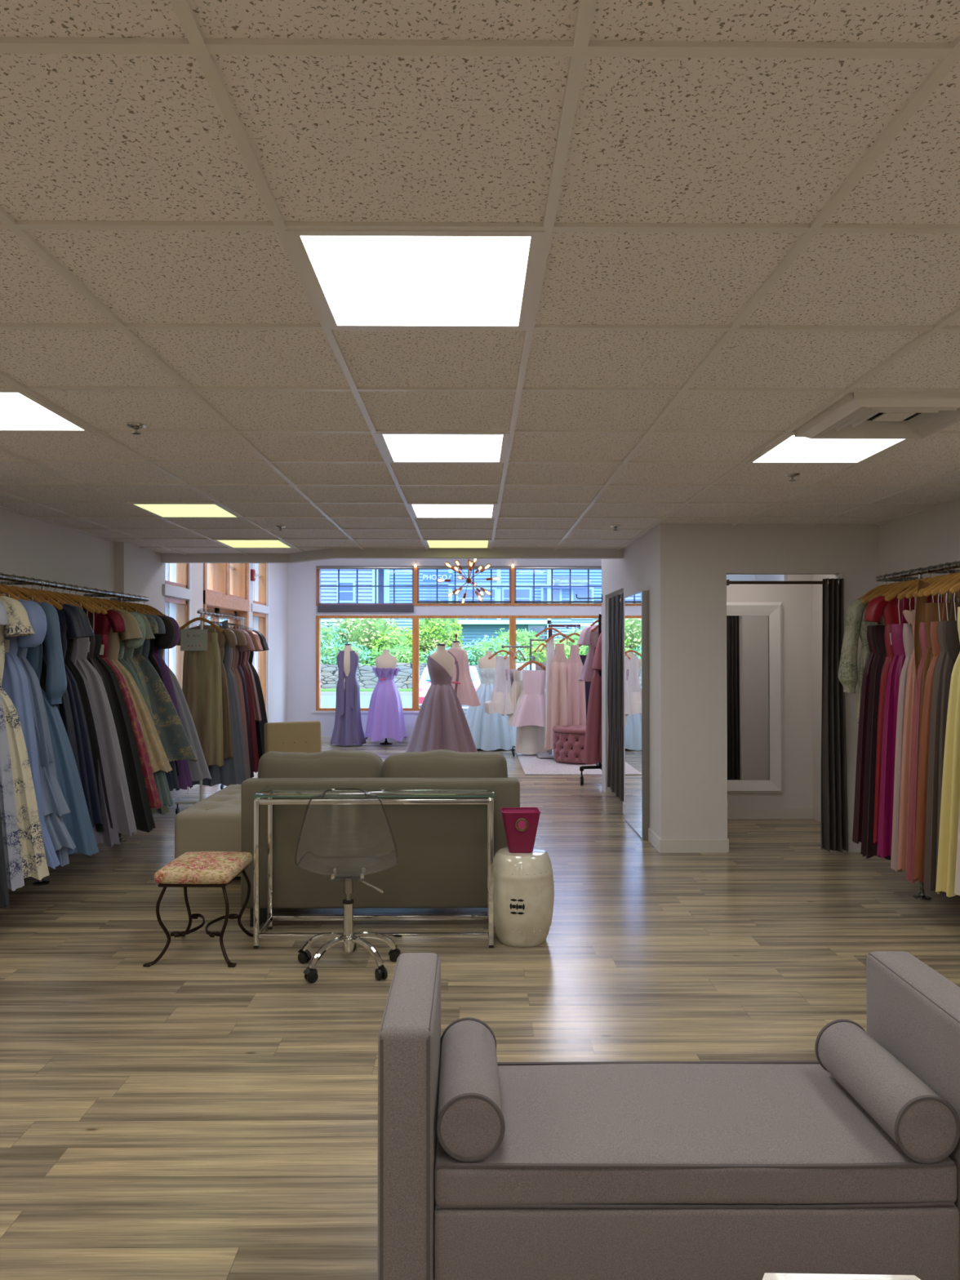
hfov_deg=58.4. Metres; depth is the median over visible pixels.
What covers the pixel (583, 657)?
gown
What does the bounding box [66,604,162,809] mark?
gown
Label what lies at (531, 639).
display rack
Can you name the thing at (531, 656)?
wooden hanger
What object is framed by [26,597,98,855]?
gown
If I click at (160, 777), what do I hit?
gown
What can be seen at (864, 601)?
wooden hanger
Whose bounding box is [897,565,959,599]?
wooden hanger
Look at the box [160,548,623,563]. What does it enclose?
ceiling beam
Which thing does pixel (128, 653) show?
gown
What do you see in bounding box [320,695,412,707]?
street
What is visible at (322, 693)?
curb
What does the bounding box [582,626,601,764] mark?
gown
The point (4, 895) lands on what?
gown
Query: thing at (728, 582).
rail
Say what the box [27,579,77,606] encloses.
wooden hanger
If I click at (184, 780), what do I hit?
gown
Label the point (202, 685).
dress
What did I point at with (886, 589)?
wooden hanger
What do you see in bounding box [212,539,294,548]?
recessed light
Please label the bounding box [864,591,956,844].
gown
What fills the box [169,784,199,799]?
baseboard
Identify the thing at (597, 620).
wooden hanger
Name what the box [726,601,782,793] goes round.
wall mirror
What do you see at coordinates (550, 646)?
gown
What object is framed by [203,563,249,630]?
door frame
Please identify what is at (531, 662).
wooden hanger
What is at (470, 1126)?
bolster pillow
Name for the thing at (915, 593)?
wooden hanger
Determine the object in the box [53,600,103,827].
gown
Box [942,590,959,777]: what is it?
gown
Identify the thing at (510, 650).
wooden hanger
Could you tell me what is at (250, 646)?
dress
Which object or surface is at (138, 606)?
wooden hanger
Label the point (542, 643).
wooden hanger
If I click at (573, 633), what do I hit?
wooden hanger
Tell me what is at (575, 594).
wall hook
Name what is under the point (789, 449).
recessed light
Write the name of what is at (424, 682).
parked car
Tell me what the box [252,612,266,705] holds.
window
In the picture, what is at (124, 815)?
gown
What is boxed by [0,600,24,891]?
gown
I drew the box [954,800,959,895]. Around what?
gown
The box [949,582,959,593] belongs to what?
wooden hanger
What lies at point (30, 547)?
wall
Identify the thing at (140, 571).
wall
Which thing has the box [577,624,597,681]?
cape
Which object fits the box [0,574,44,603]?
wooden hanger
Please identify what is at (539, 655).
shrub
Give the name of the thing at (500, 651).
wooden hanger
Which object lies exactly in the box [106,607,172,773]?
gown
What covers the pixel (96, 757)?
gown
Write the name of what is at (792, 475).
sprinkler
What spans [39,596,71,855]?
gown
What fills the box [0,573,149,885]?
rail
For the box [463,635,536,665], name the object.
shrub
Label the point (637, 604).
mirror
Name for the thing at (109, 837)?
gown
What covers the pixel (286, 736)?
slipper chair
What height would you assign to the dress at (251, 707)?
1.527 m
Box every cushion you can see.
[257,749,383,777]
[382,749,507,777]
[434,1063,957,1206]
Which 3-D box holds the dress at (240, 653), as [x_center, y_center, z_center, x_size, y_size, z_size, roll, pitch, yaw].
[-2.632,0.639,8.852,0.624,1.567,0.142,0,-1,3]
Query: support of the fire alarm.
attached to the wall at (140, 571)
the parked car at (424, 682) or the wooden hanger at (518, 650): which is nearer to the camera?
the wooden hanger at (518, 650)
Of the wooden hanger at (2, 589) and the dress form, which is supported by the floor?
the dress form
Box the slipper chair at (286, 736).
[263,720,321,753]
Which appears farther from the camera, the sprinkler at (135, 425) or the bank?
the bank
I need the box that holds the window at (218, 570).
[206,563,226,595]
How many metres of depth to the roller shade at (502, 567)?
14.45 m
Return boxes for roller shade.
[317,565,413,612]
[417,565,511,603]
[514,565,601,603]
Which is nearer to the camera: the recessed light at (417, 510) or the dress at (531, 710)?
the recessed light at (417, 510)
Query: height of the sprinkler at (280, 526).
0.040 m
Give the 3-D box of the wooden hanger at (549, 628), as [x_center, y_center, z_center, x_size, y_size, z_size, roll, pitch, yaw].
[0.998,-0.146,12.162,0.437,0.212,0.019,0,-1,-6]
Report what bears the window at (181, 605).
in the wall at (140, 571)
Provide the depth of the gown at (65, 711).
5.49 m
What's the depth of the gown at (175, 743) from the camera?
6.94 m
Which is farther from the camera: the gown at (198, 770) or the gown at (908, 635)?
the gown at (198, 770)
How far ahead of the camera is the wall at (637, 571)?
7.26 m
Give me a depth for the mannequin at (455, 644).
12.55 m
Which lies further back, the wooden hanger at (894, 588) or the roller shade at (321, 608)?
the roller shade at (321, 608)
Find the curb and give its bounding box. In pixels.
[320,691,412,695]
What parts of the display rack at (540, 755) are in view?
post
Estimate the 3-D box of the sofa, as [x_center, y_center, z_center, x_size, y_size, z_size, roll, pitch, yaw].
[-0.559,1.127,5.232,1.570,0.955,0.900,0,-1,0]
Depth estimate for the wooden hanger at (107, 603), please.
6.48 m
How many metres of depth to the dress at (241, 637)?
8.59 m
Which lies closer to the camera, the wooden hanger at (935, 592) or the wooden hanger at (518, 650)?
the wooden hanger at (935, 592)
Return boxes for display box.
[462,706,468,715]
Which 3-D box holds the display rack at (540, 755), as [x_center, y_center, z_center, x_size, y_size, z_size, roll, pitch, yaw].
[1.136,0.722,12.314,0.620,1.895,0.526,0,-1,0]
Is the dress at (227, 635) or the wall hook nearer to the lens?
the dress at (227, 635)
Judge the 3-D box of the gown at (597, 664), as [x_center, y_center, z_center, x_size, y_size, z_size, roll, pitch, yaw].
[1.595,0.617,10.047,0.232,1.562,0.822,-1,-1,44]
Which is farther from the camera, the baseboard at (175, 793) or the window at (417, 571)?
the window at (417, 571)
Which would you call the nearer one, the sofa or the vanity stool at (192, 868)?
the vanity stool at (192, 868)
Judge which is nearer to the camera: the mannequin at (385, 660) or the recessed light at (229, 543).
the recessed light at (229, 543)
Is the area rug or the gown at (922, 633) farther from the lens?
the area rug
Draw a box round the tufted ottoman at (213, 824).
[174,784,241,876]
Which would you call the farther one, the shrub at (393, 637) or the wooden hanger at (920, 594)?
the shrub at (393, 637)
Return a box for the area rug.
[516,753,601,775]
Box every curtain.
[607,592,623,800]
[820,577,848,852]
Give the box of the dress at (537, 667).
[535,648,546,670]
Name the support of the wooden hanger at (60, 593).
hanging from the rail at (11, 579)
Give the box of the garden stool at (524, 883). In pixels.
[493,846,554,946]
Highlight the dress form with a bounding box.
[478,651,496,667]
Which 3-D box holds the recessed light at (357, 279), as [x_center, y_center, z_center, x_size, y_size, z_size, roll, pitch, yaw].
[-0.152,-0.941,2.269,0.596,0.014,0.596,0,-1,0]
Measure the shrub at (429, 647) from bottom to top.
1.384 m
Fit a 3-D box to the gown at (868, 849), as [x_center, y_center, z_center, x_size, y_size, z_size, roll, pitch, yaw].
[2.748,0.547,5.568,0.548,1.737,0.176,0,-1,6]
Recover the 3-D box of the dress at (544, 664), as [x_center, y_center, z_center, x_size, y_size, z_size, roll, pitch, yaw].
[1.008,0.820,12.844,0.189,1.427,0.458,-1,-1,38]
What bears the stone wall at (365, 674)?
on the bank
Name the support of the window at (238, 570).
in the wall at (140, 571)
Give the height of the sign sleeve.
0.221 m
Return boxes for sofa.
[240,749,519,926]
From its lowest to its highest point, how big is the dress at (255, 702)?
1.002 m
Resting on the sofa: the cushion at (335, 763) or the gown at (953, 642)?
the cushion at (335, 763)
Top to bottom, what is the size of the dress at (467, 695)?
0.835 m
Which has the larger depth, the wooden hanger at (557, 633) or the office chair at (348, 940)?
the wooden hanger at (557, 633)
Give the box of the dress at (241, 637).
[221,626,247,688]
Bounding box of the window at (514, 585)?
[512,566,601,605]
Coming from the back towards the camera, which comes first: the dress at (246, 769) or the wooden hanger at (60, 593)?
the dress at (246, 769)
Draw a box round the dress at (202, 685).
[182,624,223,766]
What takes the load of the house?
on the bank
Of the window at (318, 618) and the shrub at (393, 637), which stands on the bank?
the shrub at (393, 637)
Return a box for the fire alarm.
[250,568,256,581]
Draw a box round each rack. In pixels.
[174,610,244,814]
[502,638,546,755]
[536,624,580,758]
[579,613,601,785]
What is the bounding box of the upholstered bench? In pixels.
[377,951,959,1279]
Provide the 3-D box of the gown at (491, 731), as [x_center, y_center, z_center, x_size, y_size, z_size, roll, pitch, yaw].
[0.154,1.073,13.587,0.980,1.265,0.920,0,-1,-6]
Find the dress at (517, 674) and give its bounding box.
[507,653,524,724]
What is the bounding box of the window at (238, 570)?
[230,563,245,599]
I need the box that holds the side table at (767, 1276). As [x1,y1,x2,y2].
[762,1272,920,1279]
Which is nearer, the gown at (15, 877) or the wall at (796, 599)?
the gown at (15, 877)
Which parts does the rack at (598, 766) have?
post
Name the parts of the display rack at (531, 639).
rack arm, post, rack arm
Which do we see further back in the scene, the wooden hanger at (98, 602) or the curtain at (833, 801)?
the curtain at (833, 801)
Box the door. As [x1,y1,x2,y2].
[206,606,236,627]
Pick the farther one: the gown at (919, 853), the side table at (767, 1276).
the gown at (919, 853)
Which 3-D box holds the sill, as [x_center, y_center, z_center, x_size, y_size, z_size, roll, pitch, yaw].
[0.538,1.210,14.476,6.720,0.035,0.030,0,-1,0]
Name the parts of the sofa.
leg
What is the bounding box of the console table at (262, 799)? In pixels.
[252,785,494,948]
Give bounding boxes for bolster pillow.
[435,1017,505,1162]
[814,1018,959,1163]
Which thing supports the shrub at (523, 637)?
on the bank
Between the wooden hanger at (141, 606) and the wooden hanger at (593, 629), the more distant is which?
the wooden hanger at (593, 629)
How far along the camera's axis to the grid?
2.46 m
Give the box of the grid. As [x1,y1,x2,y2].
[0,0,959,554]
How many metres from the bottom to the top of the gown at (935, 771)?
1.747 m
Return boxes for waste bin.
[500,807,541,853]
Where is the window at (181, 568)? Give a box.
[164,563,187,588]
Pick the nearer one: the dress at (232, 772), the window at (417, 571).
the dress at (232, 772)
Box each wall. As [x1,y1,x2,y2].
[0,507,115,606]
[115,542,288,722]
[287,558,601,736]
[320,662,535,688]
[601,526,657,835]
[601,559,755,790]
[657,524,879,852]
[726,574,813,808]
[755,499,959,822]
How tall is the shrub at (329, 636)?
2.104 m
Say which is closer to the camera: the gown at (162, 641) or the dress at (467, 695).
the gown at (162, 641)
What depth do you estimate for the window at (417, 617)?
14.48 m
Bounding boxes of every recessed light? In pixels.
[0,390,93,431]
[127,502,241,517]
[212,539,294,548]
[284,229,544,328]
[375,432,510,462]
[407,503,497,518]
[422,539,491,548]
[745,433,911,463]
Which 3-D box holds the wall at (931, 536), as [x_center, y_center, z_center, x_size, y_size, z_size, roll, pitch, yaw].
[3.159,-0.123,3.159,0.130,3.400,12.860,0,-1,0]
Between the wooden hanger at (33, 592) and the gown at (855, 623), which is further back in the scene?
the gown at (855, 623)
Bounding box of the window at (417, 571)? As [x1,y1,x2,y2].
[415,565,512,605]
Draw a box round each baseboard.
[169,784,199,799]
[320,736,410,742]
[622,802,861,853]
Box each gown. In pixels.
[0,595,48,879]
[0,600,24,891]
[0,810,9,908]
[1,594,60,868]
[15,595,75,866]
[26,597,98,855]
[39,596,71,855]
[44,598,82,785]
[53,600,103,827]
[64,600,112,831]
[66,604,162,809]
[71,638,119,847]
[75,602,137,836]
[83,604,109,702]
[89,603,155,833]
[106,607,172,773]
[108,607,173,806]
[123,608,168,815]
[125,608,197,761]
[133,610,179,791]
[147,614,178,776]
[152,615,192,789]
[158,615,211,781]
[329,650,366,746]
[364,667,407,741]
[405,650,477,752]
[465,667,516,751]
[541,631,559,734]
[544,637,572,750]
[566,637,586,725]
[579,654,591,719]
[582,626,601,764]
[591,631,601,760]
[838,598,884,723]
[852,622,879,844]
[860,617,891,860]
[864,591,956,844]
[876,589,942,858]
[890,591,950,871]
[897,590,959,871]
[906,595,933,884]
[913,593,946,882]
[914,579,959,799]
[923,592,954,894]
[935,606,959,897]
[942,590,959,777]
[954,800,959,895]
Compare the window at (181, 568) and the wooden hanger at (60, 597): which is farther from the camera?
the window at (181, 568)
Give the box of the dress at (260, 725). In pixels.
[240,627,269,760]
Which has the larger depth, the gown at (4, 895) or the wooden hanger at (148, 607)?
the wooden hanger at (148, 607)
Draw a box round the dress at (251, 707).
[236,626,258,773]
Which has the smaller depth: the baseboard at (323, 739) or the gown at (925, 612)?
the gown at (925, 612)
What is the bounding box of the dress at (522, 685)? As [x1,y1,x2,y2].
[507,666,545,725]
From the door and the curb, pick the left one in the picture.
the door
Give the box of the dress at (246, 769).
[203,624,250,779]
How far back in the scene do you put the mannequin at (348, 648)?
13.87 m
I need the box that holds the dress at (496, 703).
[484,653,514,714]
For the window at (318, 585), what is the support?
in the wall at (302, 609)
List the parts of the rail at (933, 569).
rod, post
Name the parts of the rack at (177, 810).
post, rod, post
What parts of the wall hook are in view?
arm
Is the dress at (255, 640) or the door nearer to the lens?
the dress at (255, 640)
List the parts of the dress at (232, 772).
sash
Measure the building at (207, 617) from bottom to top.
8.300 m
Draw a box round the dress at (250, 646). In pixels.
[228,626,254,773]
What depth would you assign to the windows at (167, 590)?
11.92 m
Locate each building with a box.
[206,573,209,625]
[383,569,601,647]
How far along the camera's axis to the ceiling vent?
3.49 m
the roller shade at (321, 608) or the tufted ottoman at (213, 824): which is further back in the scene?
the roller shade at (321, 608)
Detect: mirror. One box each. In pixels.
[624,590,648,839]
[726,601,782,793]
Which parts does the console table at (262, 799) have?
leg, rail, rail, leg, rail, rail, glass, rail, rail, leg, rail, leg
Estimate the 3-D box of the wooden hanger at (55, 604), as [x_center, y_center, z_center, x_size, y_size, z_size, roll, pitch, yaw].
[-2.897,-0.298,5.550,0.437,0.212,0.020,0,-1,9]
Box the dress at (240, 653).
[233,626,253,777]
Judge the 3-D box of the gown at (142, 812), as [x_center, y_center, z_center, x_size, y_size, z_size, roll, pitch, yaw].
[-2.818,0.557,6.158,0.957,1.647,0.196,0,-1,-7]
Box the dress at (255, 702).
[238,626,261,720]
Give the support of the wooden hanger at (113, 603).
hanging from the rail at (11, 579)
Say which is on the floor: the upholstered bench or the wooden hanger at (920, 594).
the upholstered bench
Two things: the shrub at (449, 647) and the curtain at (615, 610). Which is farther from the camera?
the shrub at (449, 647)
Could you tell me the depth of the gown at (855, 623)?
5.76 m
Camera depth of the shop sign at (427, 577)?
45.85 m
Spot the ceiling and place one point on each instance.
(120, 137)
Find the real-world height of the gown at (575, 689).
1.588 m
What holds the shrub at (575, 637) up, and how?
on the bank
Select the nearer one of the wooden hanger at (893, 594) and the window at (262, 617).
the wooden hanger at (893, 594)
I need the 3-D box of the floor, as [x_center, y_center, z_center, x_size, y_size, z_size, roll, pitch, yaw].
[1.151,1.671,5.739,9.600,0.120,18.300,0,-1,0]
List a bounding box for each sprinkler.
[126,422,146,435]
[275,524,285,531]
[610,524,621,530]
[784,472,799,481]
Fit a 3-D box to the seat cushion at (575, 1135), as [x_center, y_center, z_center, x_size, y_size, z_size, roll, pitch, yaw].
[0.450,1.134,2.002,1.093,0.102,0.450,0,-1,0]
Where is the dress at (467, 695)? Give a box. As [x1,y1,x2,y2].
[446,648,480,706]
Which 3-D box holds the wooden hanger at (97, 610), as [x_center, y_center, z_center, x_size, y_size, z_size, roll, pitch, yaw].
[-2.901,-0.291,6.070,0.437,0.212,0.019,0,-1,-2]
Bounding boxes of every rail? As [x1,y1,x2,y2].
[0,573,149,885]
[726,579,840,585]
[875,560,959,899]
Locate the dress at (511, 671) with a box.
[501,659,515,715]
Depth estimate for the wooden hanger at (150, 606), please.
7.44 m
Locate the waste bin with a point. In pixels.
(520, 824)
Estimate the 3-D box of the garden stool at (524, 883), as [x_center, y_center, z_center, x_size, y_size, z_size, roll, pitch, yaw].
[0.223,1.359,4.585,0.347,0.473,0.347,0,-1,0]
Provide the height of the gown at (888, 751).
1.687 m
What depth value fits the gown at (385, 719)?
13.82 m
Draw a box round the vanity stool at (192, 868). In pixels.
[142,851,253,967]
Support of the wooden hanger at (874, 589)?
hanging from the rail at (933, 569)
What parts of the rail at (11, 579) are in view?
post, rod, post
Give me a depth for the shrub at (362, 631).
42.03 m
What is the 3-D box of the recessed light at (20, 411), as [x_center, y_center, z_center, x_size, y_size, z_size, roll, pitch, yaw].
[-1.992,-0.926,3.474,0.596,0.014,0.596,0,-1,0]
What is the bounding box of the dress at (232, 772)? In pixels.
[191,619,245,786]
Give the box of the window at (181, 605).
[164,596,186,688]
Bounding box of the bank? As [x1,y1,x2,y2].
[320,647,524,691]
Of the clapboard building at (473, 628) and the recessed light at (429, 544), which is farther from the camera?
the clapboard building at (473, 628)
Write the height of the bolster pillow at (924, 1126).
0.142 m
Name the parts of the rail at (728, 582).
rod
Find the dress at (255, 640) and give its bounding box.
[231,627,262,670]
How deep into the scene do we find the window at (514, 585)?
14.51 m
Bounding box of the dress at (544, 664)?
[540,647,546,670]
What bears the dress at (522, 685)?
hanging from the wooden hanger
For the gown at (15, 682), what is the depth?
5.02 m
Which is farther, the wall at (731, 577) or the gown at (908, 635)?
the wall at (731, 577)
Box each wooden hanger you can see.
[0,572,31,600]
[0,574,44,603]
[0,585,21,599]
[5,576,53,605]
[20,577,62,609]
[23,578,66,604]
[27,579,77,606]
[53,581,83,609]
[53,582,95,613]
[54,583,101,613]
[72,586,111,610]
[75,584,106,614]
[79,587,119,610]
[102,589,127,611]
[102,591,133,612]
[106,592,145,613]
[122,594,156,614]
[124,595,161,615]
[126,593,152,614]
[131,595,166,616]
[179,609,222,631]
[488,644,517,659]
[504,644,516,659]
[512,644,524,659]
[517,656,545,670]
[519,656,546,671]
[533,639,546,652]
[535,622,564,636]
[544,627,574,642]
[559,631,579,642]
[589,612,601,626]
[591,624,598,632]
[859,573,887,599]
[862,572,909,604]
[868,570,905,601]
[880,568,943,596]
[884,567,957,601]
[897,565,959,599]
[905,563,942,599]
[913,562,949,597]
[917,560,957,597]
[923,560,959,596]
[930,573,959,595]
[938,576,959,595]
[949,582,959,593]
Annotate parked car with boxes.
[419,662,480,707]
[515,661,535,670]
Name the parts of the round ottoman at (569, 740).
lid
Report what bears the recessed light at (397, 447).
in the ceiling
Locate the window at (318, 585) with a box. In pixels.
[315,565,415,605]
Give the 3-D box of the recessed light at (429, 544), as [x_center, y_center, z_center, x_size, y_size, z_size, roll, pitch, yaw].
[-0.198,-0.871,7.758,0.596,0.014,0.596,0,-1,0]
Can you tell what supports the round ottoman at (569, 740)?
on the area rug
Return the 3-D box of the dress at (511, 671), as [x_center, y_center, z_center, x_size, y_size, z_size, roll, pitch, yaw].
[0.459,0.658,12.684,0.204,0.907,0.503,0,-1,26]
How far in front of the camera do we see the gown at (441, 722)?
10.72 m
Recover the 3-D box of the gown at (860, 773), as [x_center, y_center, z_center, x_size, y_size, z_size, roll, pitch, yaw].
[2.753,0.513,5.681,0.569,1.667,0.190,0,-1,2]
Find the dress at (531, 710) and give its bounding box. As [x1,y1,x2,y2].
[511,665,545,727]
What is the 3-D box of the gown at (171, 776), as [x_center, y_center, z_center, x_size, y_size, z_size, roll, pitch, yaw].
[-2.860,0.502,7.093,0.742,1.502,0.171,0,-1,-9]
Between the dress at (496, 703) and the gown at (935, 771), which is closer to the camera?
the gown at (935, 771)
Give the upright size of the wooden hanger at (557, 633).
0.212 m
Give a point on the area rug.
(531, 765)
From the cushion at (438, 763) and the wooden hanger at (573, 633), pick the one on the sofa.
the cushion at (438, 763)
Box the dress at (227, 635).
[177,624,237,758]
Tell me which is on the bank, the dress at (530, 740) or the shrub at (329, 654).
the shrub at (329, 654)
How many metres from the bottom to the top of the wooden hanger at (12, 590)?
0.212 m
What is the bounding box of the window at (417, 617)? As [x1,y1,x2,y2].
[415,615,512,711]
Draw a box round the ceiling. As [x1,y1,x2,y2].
[0,0,959,553]
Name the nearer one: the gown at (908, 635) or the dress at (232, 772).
the gown at (908, 635)
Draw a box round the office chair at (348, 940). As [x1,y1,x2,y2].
[295,792,400,983]
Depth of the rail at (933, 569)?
5.37 m
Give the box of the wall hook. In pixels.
[575,594,602,602]
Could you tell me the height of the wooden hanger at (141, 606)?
0.212 m
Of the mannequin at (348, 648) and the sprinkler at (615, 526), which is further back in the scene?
the mannequin at (348, 648)
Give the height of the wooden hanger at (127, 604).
0.212 m
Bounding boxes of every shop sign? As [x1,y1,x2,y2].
[422,573,453,582]
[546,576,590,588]
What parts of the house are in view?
glass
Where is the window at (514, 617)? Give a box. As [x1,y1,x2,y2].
[512,615,598,668]
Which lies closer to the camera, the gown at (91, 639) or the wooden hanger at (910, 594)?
the wooden hanger at (910, 594)
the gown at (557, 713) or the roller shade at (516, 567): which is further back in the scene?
the roller shade at (516, 567)
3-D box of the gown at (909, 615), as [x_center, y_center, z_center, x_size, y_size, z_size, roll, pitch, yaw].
[2.759,0.526,5.117,0.569,1.707,0.175,0,-1,2]
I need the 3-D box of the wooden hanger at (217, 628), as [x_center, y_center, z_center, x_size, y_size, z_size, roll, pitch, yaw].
[-2.628,-0.179,8.051,0.437,0.212,0.020,0,-1,2]
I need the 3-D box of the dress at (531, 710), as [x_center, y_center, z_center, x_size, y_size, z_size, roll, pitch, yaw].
[0.780,0.806,12.372,0.671,0.882,0.197,0,-1,-7]
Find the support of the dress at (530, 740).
hanging from the wooden hanger
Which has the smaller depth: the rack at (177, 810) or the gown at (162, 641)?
the gown at (162, 641)
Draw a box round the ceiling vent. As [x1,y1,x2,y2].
[794,391,959,439]
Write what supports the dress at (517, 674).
hanging from the wooden hanger at (518, 650)
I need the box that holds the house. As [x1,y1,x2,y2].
[208,568,383,628]
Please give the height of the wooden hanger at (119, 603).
0.212 m
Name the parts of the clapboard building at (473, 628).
glass, glass, glass, glass, glass, glass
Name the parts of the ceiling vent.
plate, plate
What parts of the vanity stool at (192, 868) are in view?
leg, leg, seat, seat frame, leg, leg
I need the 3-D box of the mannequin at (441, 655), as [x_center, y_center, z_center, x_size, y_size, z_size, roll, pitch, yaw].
[-0.492,0.828,10.886,0.356,1.556,0.240,0,-1,-32]
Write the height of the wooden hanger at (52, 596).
0.212 m
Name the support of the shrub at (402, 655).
on the bank
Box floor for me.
[0,742,959,1279]
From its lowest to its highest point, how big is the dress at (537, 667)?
1.407 m
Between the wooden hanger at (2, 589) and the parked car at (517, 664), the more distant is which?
the parked car at (517, 664)
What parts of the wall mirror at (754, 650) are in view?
glass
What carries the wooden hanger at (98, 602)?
hanging from the rail at (11, 579)
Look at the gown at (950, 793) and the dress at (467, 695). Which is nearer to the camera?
the gown at (950, 793)
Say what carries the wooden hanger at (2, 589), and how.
hanging from the rail at (11, 579)
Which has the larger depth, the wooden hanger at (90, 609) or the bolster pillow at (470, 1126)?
the wooden hanger at (90, 609)
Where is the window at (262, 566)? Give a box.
[253,563,266,605]
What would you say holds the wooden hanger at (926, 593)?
hanging from the rail at (933, 569)
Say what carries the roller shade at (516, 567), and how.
attached to the window at (514, 585)
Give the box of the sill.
[311,711,418,712]
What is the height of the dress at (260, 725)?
1.502 m
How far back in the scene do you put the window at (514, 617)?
14.50 m
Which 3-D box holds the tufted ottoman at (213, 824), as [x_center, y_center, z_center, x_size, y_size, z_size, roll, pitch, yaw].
[-1.693,1.381,6.319,0.680,0.473,1.280,0,-1,0]
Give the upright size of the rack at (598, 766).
1.966 m
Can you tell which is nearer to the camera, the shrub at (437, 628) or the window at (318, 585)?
the window at (318, 585)
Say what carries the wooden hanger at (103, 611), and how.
hanging from the rail at (11, 579)
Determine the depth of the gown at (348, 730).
13.82 m
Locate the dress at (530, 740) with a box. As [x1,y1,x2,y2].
[515,686,548,754]
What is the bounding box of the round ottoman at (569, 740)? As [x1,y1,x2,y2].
[552,724,586,763]
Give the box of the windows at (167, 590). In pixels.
[162,563,269,791]
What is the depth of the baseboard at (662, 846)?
6.59 m
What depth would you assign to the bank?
37.96 m
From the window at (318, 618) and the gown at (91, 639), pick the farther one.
the window at (318, 618)
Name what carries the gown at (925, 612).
hanging from the wooden hanger at (920, 594)
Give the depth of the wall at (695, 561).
6.58 m
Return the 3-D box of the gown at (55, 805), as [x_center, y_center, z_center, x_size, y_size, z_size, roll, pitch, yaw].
[-2.835,0.534,5.166,0.877,1.627,0.212,0,-1,7]
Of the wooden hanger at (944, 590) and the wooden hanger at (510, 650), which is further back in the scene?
the wooden hanger at (510, 650)
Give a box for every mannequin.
[337,643,359,690]
[375,649,396,745]
[430,644,453,676]
[447,633,466,657]
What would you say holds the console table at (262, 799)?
on the floor
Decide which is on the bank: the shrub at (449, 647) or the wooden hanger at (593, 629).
the shrub at (449, 647)
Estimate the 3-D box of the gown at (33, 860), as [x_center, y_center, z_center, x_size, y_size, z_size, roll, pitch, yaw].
[-2.855,0.539,4.889,0.830,1.632,0.207,0,-1,2]
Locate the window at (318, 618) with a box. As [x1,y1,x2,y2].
[315,615,415,711]
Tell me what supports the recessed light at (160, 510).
in the ceiling
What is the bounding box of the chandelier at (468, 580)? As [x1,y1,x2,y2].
[436,558,498,603]
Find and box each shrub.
[320,618,349,648]
[320,641,378,666]
[326,602,398,649]
[362,642,428,666]
[367,624,426,654]
[419,600,464,647]
[419,635,462,653]
[419,645,476,665]
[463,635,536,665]
[481,627,544,658]
[520,637,586,662]
[560,626,588,654]
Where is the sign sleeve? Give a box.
[180,629,207,650]
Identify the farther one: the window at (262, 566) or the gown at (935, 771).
the window at (262, 566)
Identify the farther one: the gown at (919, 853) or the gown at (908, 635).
the gown at (908, 635)
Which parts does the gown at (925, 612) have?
sash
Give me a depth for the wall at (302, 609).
14.49 m

